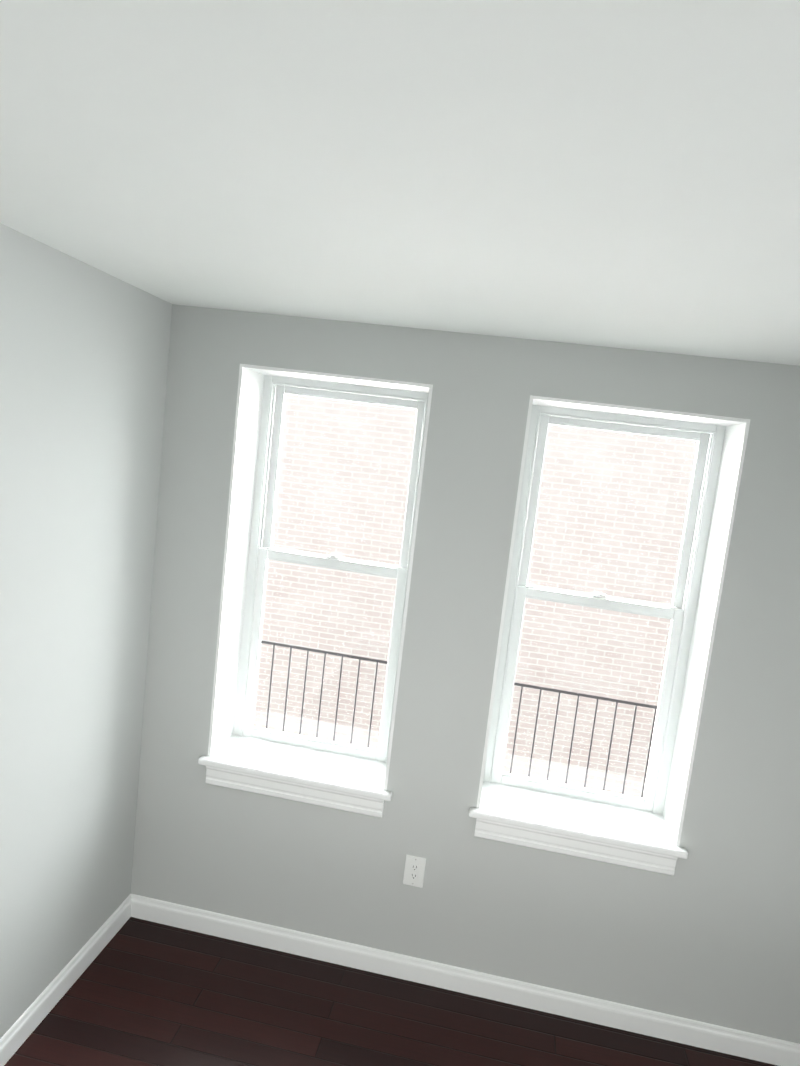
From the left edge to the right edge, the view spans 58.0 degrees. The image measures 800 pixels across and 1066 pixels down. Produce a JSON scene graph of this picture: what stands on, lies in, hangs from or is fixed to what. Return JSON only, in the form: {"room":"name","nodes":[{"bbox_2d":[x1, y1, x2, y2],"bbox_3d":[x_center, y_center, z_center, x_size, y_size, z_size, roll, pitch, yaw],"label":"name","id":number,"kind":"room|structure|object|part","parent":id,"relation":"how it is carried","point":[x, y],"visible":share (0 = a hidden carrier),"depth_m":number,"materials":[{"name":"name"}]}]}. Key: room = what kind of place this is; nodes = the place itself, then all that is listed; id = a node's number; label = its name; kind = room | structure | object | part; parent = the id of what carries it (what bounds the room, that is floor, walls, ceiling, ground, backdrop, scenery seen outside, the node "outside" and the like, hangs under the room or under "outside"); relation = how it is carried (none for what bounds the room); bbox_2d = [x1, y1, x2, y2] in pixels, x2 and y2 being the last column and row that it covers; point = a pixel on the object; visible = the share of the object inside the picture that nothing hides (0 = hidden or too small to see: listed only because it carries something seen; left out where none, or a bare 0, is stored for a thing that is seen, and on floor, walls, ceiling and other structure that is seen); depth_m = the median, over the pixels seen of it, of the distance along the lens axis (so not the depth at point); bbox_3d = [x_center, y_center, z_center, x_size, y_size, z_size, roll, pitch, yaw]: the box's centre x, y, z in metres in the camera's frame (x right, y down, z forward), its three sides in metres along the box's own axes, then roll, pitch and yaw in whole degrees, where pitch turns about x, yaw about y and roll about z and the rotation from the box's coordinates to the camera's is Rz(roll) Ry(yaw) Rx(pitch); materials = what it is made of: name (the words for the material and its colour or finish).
{"room":"empty room","nodes":[
{"label":"empty room","id":0,"kind":"room"},
{"bbox_2d":[0,223,171,1038],"bbox_3d":[-1.397,0.556,1.060,0.100,2.645,4.650,7,7,8],"label":"wall","id":1,"kind":"structure","parent":0,"point":[84,352],"depth_m":2.43,"materials":[{"name":"grey paint"}]},
{"bbox_2d":[0,894,131,1065],"bbox_3d":[-1.498,1.811,1.078,0.015,0.137,4.200,7,7,8],"label":"baseboard","id":2,"kind":"structure","parent":1,"relation":"attached to","point":[17,1034],"depth_m":2.65,"materials":[{"name":"white wood"}]},
{"bbox_2d":[4,917,777,1065],"bbox_3d":[-0.051,2.098,1.004,3.150,0.177,4.650,7,7,8],"label":"floor","id":3,"kind":"structure","parent":0,"point":[140,992],"depth_m":2.72,"materials":[{"name":"brown wood"}]},
{"bbox_2d":[0,0,799,365],"bbox_3d":[0.246,-0.567,0.681,3.150,0.177,4.650,7,7,8],"label":"ceiling","id":4,"kind":"structure","parent":0,"point":[624,174],"depth_m":1.16,"materials":[{"name":"paint"}]},
{"bbox_2d":[131,304,799,1043],"bbox_3d":[0.433,0.568,2.957,2.950,2.634,0.350,7,7,8],"label":"wall","id":5,"kind":"structure","parent":0,"point":[709,932],"depth_m":2.80,"materials":[{"name":"grey paint"}]},
{"bbox_2d":[205,766,383,817],"bbox_3d":[-0.439,1.055,2.956,0.754,0.096,0.024,7,7,8],"label":"trim","id":6,"kind":"structure","parent":5,"relation":"attached to","point":[299,792],"depth_m":2.95,"materials":[{"name":"white wood"}]},
{"bbox_2d":[198,734,391,800],"bbox_3d":[-0.413,0.987,3.067,0.818,0.039,0.296,7,7,8],"label":"sill","id":7,"kind":"structure","parent":5,"relation":"attached to","point":[309,767],"depth_m":3.02,"materials":[{"name":"white wood"}]},
{"bbox_2d":[208,364,432,790],"bbox_3d":[-0.322,0.190,2.988,0.766,1.655,0.250,7,7,8],"label":"lining","id":8,"kind":"object","parent":5,"relation":"attached to","point":[242,487],"visible":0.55,"depth_m":2.98,"materials":[{"name":"white wood"}]},
{"bbox_2d":[233,375,428,762],"bbox_3d":[-0.296,0.175,3.150,0.766,1.654,0.091,7,7,8],"label":"window","id":9,"kind":"structure","parent":5,"relation":"in","point":[264,448],"depth_m":3.14,"materials":[{"name":"white plastic"}]},
{"bbox_3d":[-0.340,0.529,3.168,0.662,0.886,0.042,7,7,8],"label":"window sash","id":10,"kind":"part","parent":9,"relation":"part of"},
{"bbox_3d":[-0.339,0.533,3.175,0.592,0.805,0.004,7,7,8],"label":"glass","id":11,"kind":"part","parent":9,"relation":"part of","materials":[{"name":"clear glass"}]},
{"bbox_3d":[-0.249,-0.227,3.120,0.662,0.762,0.030,7,7,8],"label":"window sash","id":12,"kind":"part","parent":9,"relation":"part of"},
{"bbox_3d":[-0.249,-0.229,3.120,0.592,0.705,0.004,7,7,8],"label":"glass","id":13,"kind":"part","parent":9,"relation":"part of","materials":[{"name":"clear glass"}]},
{"bbox_2d":[403,854,425,887],"bbox_3d":[0.058,1.368,2.917,0.082,0.128,0.009,8,7,8],"label":"outlet","id":14,"kind":"object","parent":5,"relation":"attached to","point":[414,870],"visible":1,"depth_m":2.91,"materials":[{"name":"white plastic"}]},
{"bbox_2d":[131,894,799,1065],"bbox_3d":[0.267,1.819,2.927,2.950,0.128,0.015,7,7,8],"label":"baseboard","id":15,"kind":"structure","parent":5,"relation":"attached to","point":[734,1042],"depth_m":2.92,"materials":[{"name":"white wood"}]},
{"bbox_2d":[474,819,677,875],"bbox_3d":[0.673,1.211,2.795,0.763,0.096,0.024,7,7,8],"label":"trim","id":16,"kind":"structure","parent":5,"relation":"attached to","point":[586,849],"depth_m":2.79,"materials":[{"name":"white wood"}]},
{"bbox_2d":[469,781,687,858],"bbox_3d":[0.698,1.142,2.906,0.827,0.039,0.296,7,7,8],"label":"sill","id":17,"kind":"structure","parent":5,"relation":"attached to","point":[647,831],"depth_m":2.86,"materials":[{"name":"white wood"}]},
{"bbox_2d":[483,405,725,814],"bbox_3d":[0.815,0.330,2.988,0.775,1.654,0.091,7,7,8],"label":"window","id":18,"kind":"structure","parent":5,"relation":"in","point":[717,433],"depth_m":2.96,"materials":[{"name":"white plastic"}]},
{"bbox_3d":[0.772,0.689,3.013,0.601,0.805,0.004,7,7,8],"label":"glass","id":19,"kind":"part","parent":18,"relation":"part of","materials":[{"name":"clear glass"}]},
{"bbox_3d":[0.772,0.685,3.006,0.671,0.886,0.042,7,7,8],"label":"window sash","id":20,"kind":"part","parent":18,"relation":"part of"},
{"bbox_3d":[0.863,-0.073,2.958,0.601,0.705,0.004,7,7,8],"label":"glass","id":21,"kind":"part","parent":18,"relation":"part of","materials":[{"name":"clear glass"}]},
{"bbox_3d":[0.862,-0.071,2.959,0.671,0.762,0.030,7,7,8],"label":"window sash","id":22,"kind":"part","parent":18,"relation":"part of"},
{"bbox_2d":[476,395,750,846],"bbox_3d":[0.789,0.345,2.826,0.775,1.656,0.250,7,7,8],"label":"lining","id":23,"kind":"object","parent":5,"relation":"attached to","point":[718,545],"visible":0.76,"depth_m":2.73,"materials":[{"name":"white wood"}]},
{"label":"outside","id":24,"kind":"structure","parent":0,"visible":0},
{"bbox_2d":[261,640,657,797],"bbox_3d":[0.180,1.777,3.860,7.700,2.117,0.600,7,7,8],"label":"railing","id":25,"kind":"object","parent":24,"point":[385,662],"depth_m":3.91,"materials":[{"name":"black metal"}]},
{"bbox_2d":[254,394,696,797],"bbox_3d":[0.884,-0.682,8.227,30.000,14.316,0.300,7,7,8],"label":"facade","id":26,"kind":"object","parent":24,"point":[346,533],"depth_m":8.21,"materials":[{"name":"brick"}]}
]}

